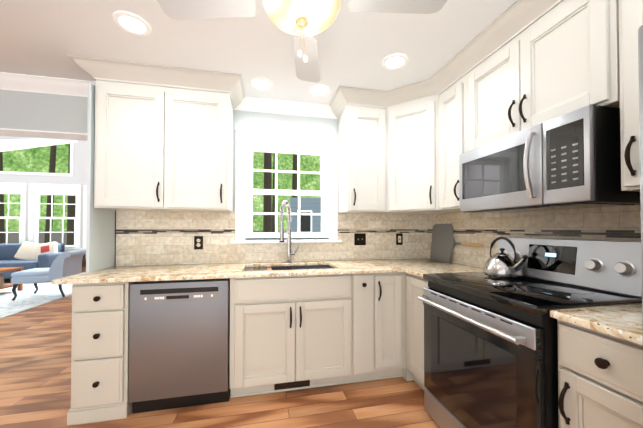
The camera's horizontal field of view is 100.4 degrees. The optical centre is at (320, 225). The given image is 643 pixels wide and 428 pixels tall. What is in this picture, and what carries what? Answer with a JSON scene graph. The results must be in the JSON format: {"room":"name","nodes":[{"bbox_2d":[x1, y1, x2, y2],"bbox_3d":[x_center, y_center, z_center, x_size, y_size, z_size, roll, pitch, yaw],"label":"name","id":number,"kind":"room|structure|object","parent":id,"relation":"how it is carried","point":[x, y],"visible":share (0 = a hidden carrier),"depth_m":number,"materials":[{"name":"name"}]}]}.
{"room":"kitchen","nodes":[
{"label":"kitchen","id":0,"kind":"room"},
{"bbox_2d":[0,138,78,151],"bbox_3d":[-7.028,-1.546,5.488,3.459,0.859,0.160,0,-1,-12],"label":"beam","id":1,"kind":"structure","parent":0,"point":[21,144],"depth_m":5.63,"materials":[{"name":"white"}]},
{"bbox_2d":[0,136,86,257],"bbox_3d":[-6.460,-1.273,7.317,7.900,5.200,0.150,0,-1,-12],"label":"wall","id":2,"kind":"structure","parent":0,"point":[79,177],"depth_m":7.17,"materials":[{"name":"white paint"}]},
{"bbox_2d":[0,139,86,250],"bbox_3d":[-7.545,-0.808,7.040,5.245,3.029,0.172,0,-1,-12],"label":"living room window","id":3,"kind":"structure","parent":2,"relation":"in","point":[36,190],"depth_m":7.07,"materials":[{"name":"white wood"}]},
{"bbox_2d":[0,90,424,265],"bbox_3d":[-3.989,0.038,1.894,10.500,2.440,0.150,0,-1,-12],"label":"wall","id":4,"kind":"structure","parent":0,"point":[39,111],"depth_m":2.23,"materials":[{"name":"white paint"}]},
{"bbox_2d":[0,128,87,140],"bbox_3d":[-4.919,-0.769,1.707,6.198,0.012,0.174,0,-1,-12],"label":"trim","id":5,"kind":"structure","parent":4,"relation":"attached to","point":[41,134],"depth_m":2.24,"materials":[{"name":"white wood"}]},
{"bbox_2d":[86,82,114,272],"bbox_3d":[-1.724,-0.347,2.121,0.020,1.384,0.352,0,-1,-12],"label":"wall","id":6,"kind":"structure","parent":4,"relation":"attached to","point":[100,240],"depth_m":2.00,"materials":[{"name":"white paint"}]},
{"bbox_2d":[68,55,244,211],"bbox_3d":[-1.230,-0.651,2.186,1.157,1.054,0.434,0,-1,-12],"label":"upper cabinet","id":7,"kind":"object","parent":4,"relation":"attached to","point":[165,147],"visible":0.98,"depth_m":2.05,"materials":[{"name":"white paint"}]},
{"bbox_2d":[0,72,336,118],"bbox_3d":[-4.413,-1.135,1.698,9.384,0.100,0.085,0,-1,-12],"label":"crown molding","id":8,"kind":"structure","parent":4,"relation":"attached to","point":[39,84],"depth_m":2.23,"materials":[{"name":"white wood"}]},
{"bbox_2d":[115,211,426,265],"bbox_3d":[-0.293,0.117,2.589,2.978,0.469,0.015,0,-1,-12],"label":"backsplash","id":9,"kind":"structure","parent":4,"relation":"attached to","point":[154,237],"depth_m":2.47,"materials":[{"name":"tile"}]},
{"bbox_2d":[194,236,202,248],"bbox_3d":[-1.099,0.158,2.410,0.075,0.120,0.009,0,-1,-12],"label":"electrical outlet plate","id":10,"kind":"object","parent":9,"relation":"attached to","point":[198,240],"depth_m":2.41,"materials":[{"name":"brown metal"}]},
{"bbox_2d":[354,233,365,244],"bbox_3d":[0.401,0.144,2.724,0.122,0.120,0.015,0,-1,-12],"label":"electrical outlet plate","id":11,"kind":"object","parent":9,"relation":"attached to","point":[359,238],"depth_m":2.72,"materials":[{"name":"brown metal"}]},
{"bbox_2d":[396,233,402,244],"bbox_3d":[0.827,0.147,2.817,0.075,0.120,0.010,0,-1,-12],"label":"electrical outlet plate","id":12,"kind":"object","parent":9,"relation":"attached to","point":[399,236],"depth_m":2.81,"materials":[{"name":"brown metal"}]},
{"bbox_2d":[231,128,341,243],"bbox_3d":[-0.321,-0.362,2.632,1.049,1.065,0.172,0,-1,-12],"label":"kitchen window","id":13,"kind":"structure","parent":4,"relation":"in","point":[249,142],"depth_m":2.62,"materials":[{"name":"white wood"}]},
{"bbox_2d":[337,88,392,213],"bbox_3d":[0.424,-0.646,2.544,0.431,1.054,0.395,0,-1,-12],"label":"upper cabinet","id":14,"kind":"object","parent":4,"relation":"attached to","point":[363,132],"depth_m":2.42,"materials":[{"name":"white paint"}]},
{"bbox_2d":[0,279,439,427],"bbox_3d":[-4.060,1.292,2.578,10.650,0.050,10.350,0,-1,-12],"label":"floor","id":15,"kind":"structure","parent":0,"point":[35,367],"depth_m":1.91,"materials":[{"name":"brown wood"}]},
{"bbox_2d":[0,242,67,278],"bbox_3d":[-7.429,0.857,6.384,2.130,0.916,0.940,0,-1,-12],"label":"sofa","id":16,"kind":"object","parent":15,"relation":"on","point":[27,255],"visible":0.65,"depth_m":6.50,"materials":[{"name":"blue fabric upholstery"}]},
{"bbox_2d":[0,282,71,318],"bbox_3d":[-6.727,1.282,4.314,4.350,0.012,3.350,0,-1,-12],"label":"living room rug","id":17,"kind":"object","parent":15,"relation":"on","point":[27,297],"visible":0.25,"depth_m":4.82,"materials":[{"name":"white carpet"}]},
{"bbox_2d":[0,267,22,290],"bbox_3d":[-6.150,1.055,4.925,0.630,0.458,0.700,0,-1,-12],"label":"coffee table","id":18,"kind":"object","parent":17,"relation":"on","point":[3,285],"visible":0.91,"depth_m":5.13,"materials":[{"name":"brown wood"}]},
{"bbox_2d":[11,249,85,300],"bbox_3d":[-4.918,0.879,4.909,0.835,0.809,0.620,0,-1,-18],"label":"armchair","id":19,"kind":"object","parent":17,"relation":"on","point":[68,263],"visible":0.85,"depth_m":4.69,"materials":[{"name":"blue"}]},
{"bbox_2d":[82,254,85,272],"bbox_3d":[-6.137,1.033,6.967,0.440,0.580,0.410,0,-1,-12],"label":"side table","id":20,"kind":"object","parent":15,"relation":"on","point":[84,264],"visible":0.04,"depth_m":6.82,"materials":[{"name":"brown wood"}]},
{"bbox_2d":[67,282,132,425],"bbox_3d":[-1.482,0.819,2.012,0.318,0.880,0.631,0,-1,-12],"label":"base cabinet","id":21,"kind":"object","parent":15,"relation":"on","point":[100,311],"depth_m":1.71,"materials":[{"name":"beige paint"}]},
{"bbox_2d":[52,258,642,344],"bbox_3d":[-0.104,0.356,1.567,3.028,0.034,2.083,0,-1,-12],"label":"countertop","id":22,"kind":"structure","parent":21,"relation":"on","point":[623,321],"depth_m":1.92,"materials":[{"name":"stone"}]},
{"bbox_2d":[244,265,332,270],"bbox_3d":[-0.258,0.480,2.273,0.776,0.213,0.406,0,-1,-12],"label":"sink","id":23,"kind":"object","parent":22,"relation":"in","point":[287,267],"visible":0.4,"depth_m":2.44,"materials":[{"name":"silver metal"}]},
{"bbox_2d":[279,200,298,262],"bbox_3d":[-0.280,0.062,2.412,0.199,0.573,0.250,0,-1,-12],"label":"faucet","id":24,"kind":"object","parent":22,"relation":"on","point":[282,232],"visible":1,"depth_m":2.48,"materials":[{"name":"silver metal"}]},
{"bbox_2d":[430,224,482,261],"bbox_3d":[1.216,0.166,2.453,0.046,0.363,0.665,0,-1,-12],"label":"peel","id":25,"kind":"object","parent":22,"relation":"on","point":[443,243],"visible":0.96,"depth_m":2.59,"materials":[{"name":"grey metal"}]},
{"bbox_2d":[129,278,230,413],"bbox_3d":[-1.010,0.821,2.108,0.614,0.878,0.635,0,-1,-12],"label":"dishwasher","id":26,"kind":"object","parent":15,"relation":"on","point":[179,343],"visible":0.94,"depth_m":1.80,"materials":[{"name":"grey metal"}]},
{"bbox_2d":[323,273,386,383],"bbox_3d":[0.265,0.824,2.383,0.319,0.880,0.628,0,-1,-12],"label":"base cabinet","id":27,"kind":"object","parent":15,"relation":"on","point":[354,305],"depth_m":2.07,"materials":[{"name":"beige paint"}]},
{"bbox_2d":[387,272,410,380],"bbox_3d":[0.496,0.825,2.432,0.287,0.880,0.628,0,-1,-12],"label":"base cabinet","id":28,"kind":"object","parent":15,"relation":"on","point":[396,281],"depth_m":2.14,"materials":[{"name":"beige paint"}]},
{"bbox_2d":[406,273,428,389],"bbox_3d":[0.998,0.820,2.047,0.671,0.880,0.372,0,-1,-12],"label":"base cabinet","id":29,"kind":"object","parent":15,"relation":"on","point":[416,285],"visible":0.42,"depth_m":2.03,"materials":[{"name":"beige paint"}]},
{"bbox_2d":[418,237,641,427],"bbox_3d":[1.067,0.665,1.478,0.750,1.175,0.768,0,-1,-12],"label":"range","id":30,"kind":"object","parent":15,"relation":"on","point":[490,351],"visible":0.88,"depth_m":1.31,"materials":[{"name":"black metal"}]},
{"bbox_2d":[483,237,527,277],"bbox_3d":[1.170,0.197,1.686,0.212,0.249,0.277,0,-1,-12],"label":"kettle","id":31,"kind":"object","parent":30,"relation":"on","point":[502,264],"visible":1,"depth_m":1.65,"materials":[{"name":"silver metal"}]},
{"bbox_2d":[557,319,642,427],"bbox_3d":[1.230,0.805,0.946,0.671,0.880,0.327,0,-1,-12],"label":"base cabinet","id":32,"kind":"object","parent":15,"relation":"on","point":[600,379],"visible":0.98,"depth_m":0.91,"materials":[{"name":"beige paint"}]},
{"bbox_2d":[638,25,642,334],"bbox_3d":[1.272,0.357,0.294,0.857,1.760,0.953,0,-1,-12],"label":"fridge","id":33,"kind":"object","parent":15,"relation":"on","point":[640,50],"visible":1,"depth_m":0.68,"materials":[{"name":"grey"}]},
{"bbox_2d":[0,0,561,109],"bbox_3d":[-3.461,-1.235,-0.227,10.650,0.050,4.550,0,-1,-12],"label":"ceiling","id":34,"kind":"structure","parent":0,"point":[46,38],"depth_m":1.74,"materials":[{"name":"white paint"}]},
{"bbox_2d":[112,10,151,35],"bbox_3d":[-1.108,-1.181,1.577,0.191,0.009,0.191,0,-1,33],"label":"recessed light","id":35,"kind":"object","parent":34,"relation":"in","point":[130,22],"depth_m":1.57,"materials":[{"name":"white plastic"}]},
{"bbox_2d":[249,77,272,89],"bbox_3d":[-0.496,-1.173,2.234,0.191,0.009,0.191,0,-1,33],"label":"recessed light","id":36,"kind":"object","parent":34,"relation":"in","point":[259,83],"depth_m":2.22,"materials":[{"name":"white"}]},
{"bbox_2d":[157,0,446,82],"bbox_3d":[-0.075,-0.922,1.072,0.888,0.541,0.888,1,-1,-45],"label":"ceiling fan","id":37,"kind":"object","parent":34,"relation":"hanging from","point":[302,22],"visible":1,"depth_m":1.09,"materials":[{"name":"grey"}]},
{"bbox_2d":[309,84,330,95],"bbox_3d":[-0.008,-1.172,2.337,0.191,0.009,0.191,0,-1,33],"label":"recessed light","id":38,"kind":"object","parent":34,"relation":"in","point":[319,89],"depth_m":2.33,"materials":[{"name":"white"}]},
{"bbox_2d":[381,53,407,69],"bbox_3d":[0.533,-1.177,1.937,0.191,0.009,0.191,0,-1,33],"label":"recessed light","id":39,"kind":"object","parent":34,"relation":"in","point":[395,61],"depth_m":1.93,"materials":[{"name":"white plastic"}]},
{"bbox_2d":[428,205,641,298],"bbox_3d":[1.676,0.024,0.843,0.150,2.440,4.550,0,-1,-12],"label":"wall","id":40,"kind":"structure","parent":0,"point":[573,285],"depth_m":1.49,"materials":[{"name":"white paint"}]},
{"bbox_2d":[389,80,450,214],"bbox_3d":[0.911,-0.647,2.523,0.630,1.054,0.638,0,-1,-12],"label":"upper cabinet","id":41,"kind":"object","parent":40,"relation":"attached to","point":[403,149],"depth_m":2.33,"materials":[{"name":"white paint"}]},
{"bbox_2d":[429,52,464,211],"bbox_3d":[1.120,-0.652,2.106,0.393,1.054,0.385,0,-1,-12],"label":"upper cabinet","id":42,"kind":"object","parent":40,"relation":"attached to","point":[447,108],"depth_m":2.10,"materials":[{"name":"white paint"}]},
{"bbox_2d":[465,20,504,151],"bbox_3d":[1.236,-0.842,1.696,0.337,0.684,0.471,0,-1,-12],"label":"upper cabinet","id":43,"kind":"object","parent":40,"relation":"attached to","point":[484,84],"depth_m":1.72,"materials":[{"name":"white paint"}]},
{"bbox_2d":[427,205,640,267],"bbox_3d":[1.375,0.108,1.871,0.012,0.469,2.070,0,-1,-12],"label":"backsplash","id":44,"kind":"structure","parent":40,"relation":"attached to","point":[618,223],"depth_m":1.76,"materials":[{"name":"tile"}]},
{"bbox_2d":[505,0,616,136],"bbox_3d":[1.307,-0.847,1.358,0.337,0.684,0.471,0,-1,-12],"label":"upper cabinet","id":45,"kind":"object","parent":40,"relation":"attached to","point":[564,62],"depth_m":1.31,"materials":[{"name":"white paint"}]},
{"bbox_2d":[459,105,640,212],"bbox_3d":[1.206,-0.294,1.520,0.464,0.411,0.762,0,-1,-12],"label":"over-the-range microwave","id":46,"kind":"object","parent":45,"relation":"attached to","point":[571,160],"visible":0.98,"depth_m":1.26,"materials":[{"name":"silver metal"}]},
{"bbox_2d":[609,0,642,191],"bbox_3d":[1.388,-0.666,0.975,0.337,1.054,0.296,0,-1,-12],"label":"upper cabinet","id":47,"kind":"object","parent":40,"relation":"attached to","point":[627,14],"depth_m":1.04,"materials":[{"name":"white paint"}]},
{"label":"outside","id":48,"kind":"structure","parent":0,"visible":0},
{"bbox_2d":[3,143,320,230],"bbox_3d":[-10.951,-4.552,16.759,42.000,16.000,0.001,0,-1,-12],"label":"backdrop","id":49,"kind":"structure","parent":48,"point":[36,159],"depth_m":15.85,"materials":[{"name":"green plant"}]},
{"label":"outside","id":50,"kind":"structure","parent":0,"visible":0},
{"bbox_2d":[0,152,4,243],"bbox_3d":[-12.845,-2.879,10.694,0.483,9.506,0.275,0,-1,-24],"label":"trunk","id":51,"kind":"object","parent":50,"point":[2,221],"depth_m":10.69,"materials":[{"name":"brown plant"}]},
{"bbox_2d":[44,145,56,242],"bbox_3d":[-11.531,-2.868,11.520,0.549,9.507,0.239,0,-1,-18],"label":"trunk","id":52,"kind":"object","parent":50,"point":[52,164],"depth_m":11.41,"materials":[{"name":"brown plant"}]},
{"bbox_2d":[67,143,75,244],"bbox_3d":[-10.401,-2.873,11.232,0.299,9.500,0.299,1,-1,-36],"label":"trunk","id":53,"kind":"object","parent":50,"point":[71,199],"depth_m":11.09,"materials":[{"name":"brown plant"}]},
{"bbox_2d":[5,231,286,244],"bbox_3d":[-10.336,1.100,13.775,42.000,1.620,0.050,0,-1,-12],"label":"fence","id":54,"kind":"object","parent":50,"point":[14,237],"depth_m":13.08,"materials":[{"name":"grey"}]},
{"bbox_2d":[263,152,273,232],"bbox_3d":[-1.870,-2.895,9.458,0.299,9.500,0.299,0,-1,-33],"label":"trunk","id":55,"kind":"object","parent":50,"point":[269,220],"depth_m":9.34,"materials":[{"name":"brown plant"}]},
{"bbox_2d":[274,153,277,231],"bbox_3d":[-1.962,-2.869,11.499,0.359,9.504,0.232,0,-1,-27],"label":"trunk","id":56,"kind":"object","parent":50,"point":[274,153],"depth_m":11.39,"materials":[{"name":"brown plant"}]},
{"bbox_2d":[292,154,296,197],"bbox_3d":[-1.356,-2.841,13.671,0.392,9.504,0.289,0,-1,-33],"label":"trunk","id":57,"kind":"object","parent":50,"point":[294,175],"depth_m":13.56,"materials":[{"name":"brown plant"}]},
{"bbox_2d":[289,197,320,231],"bbox_3d":[1.240,0.303,13.274,5.560,3.200,0.340,0,-1,-12],"label":"house","id":58,"kind":"structure","parent":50,"point":[310,223],"depth_m":12.72,"materials":[{"name":"blue"}]}
]}

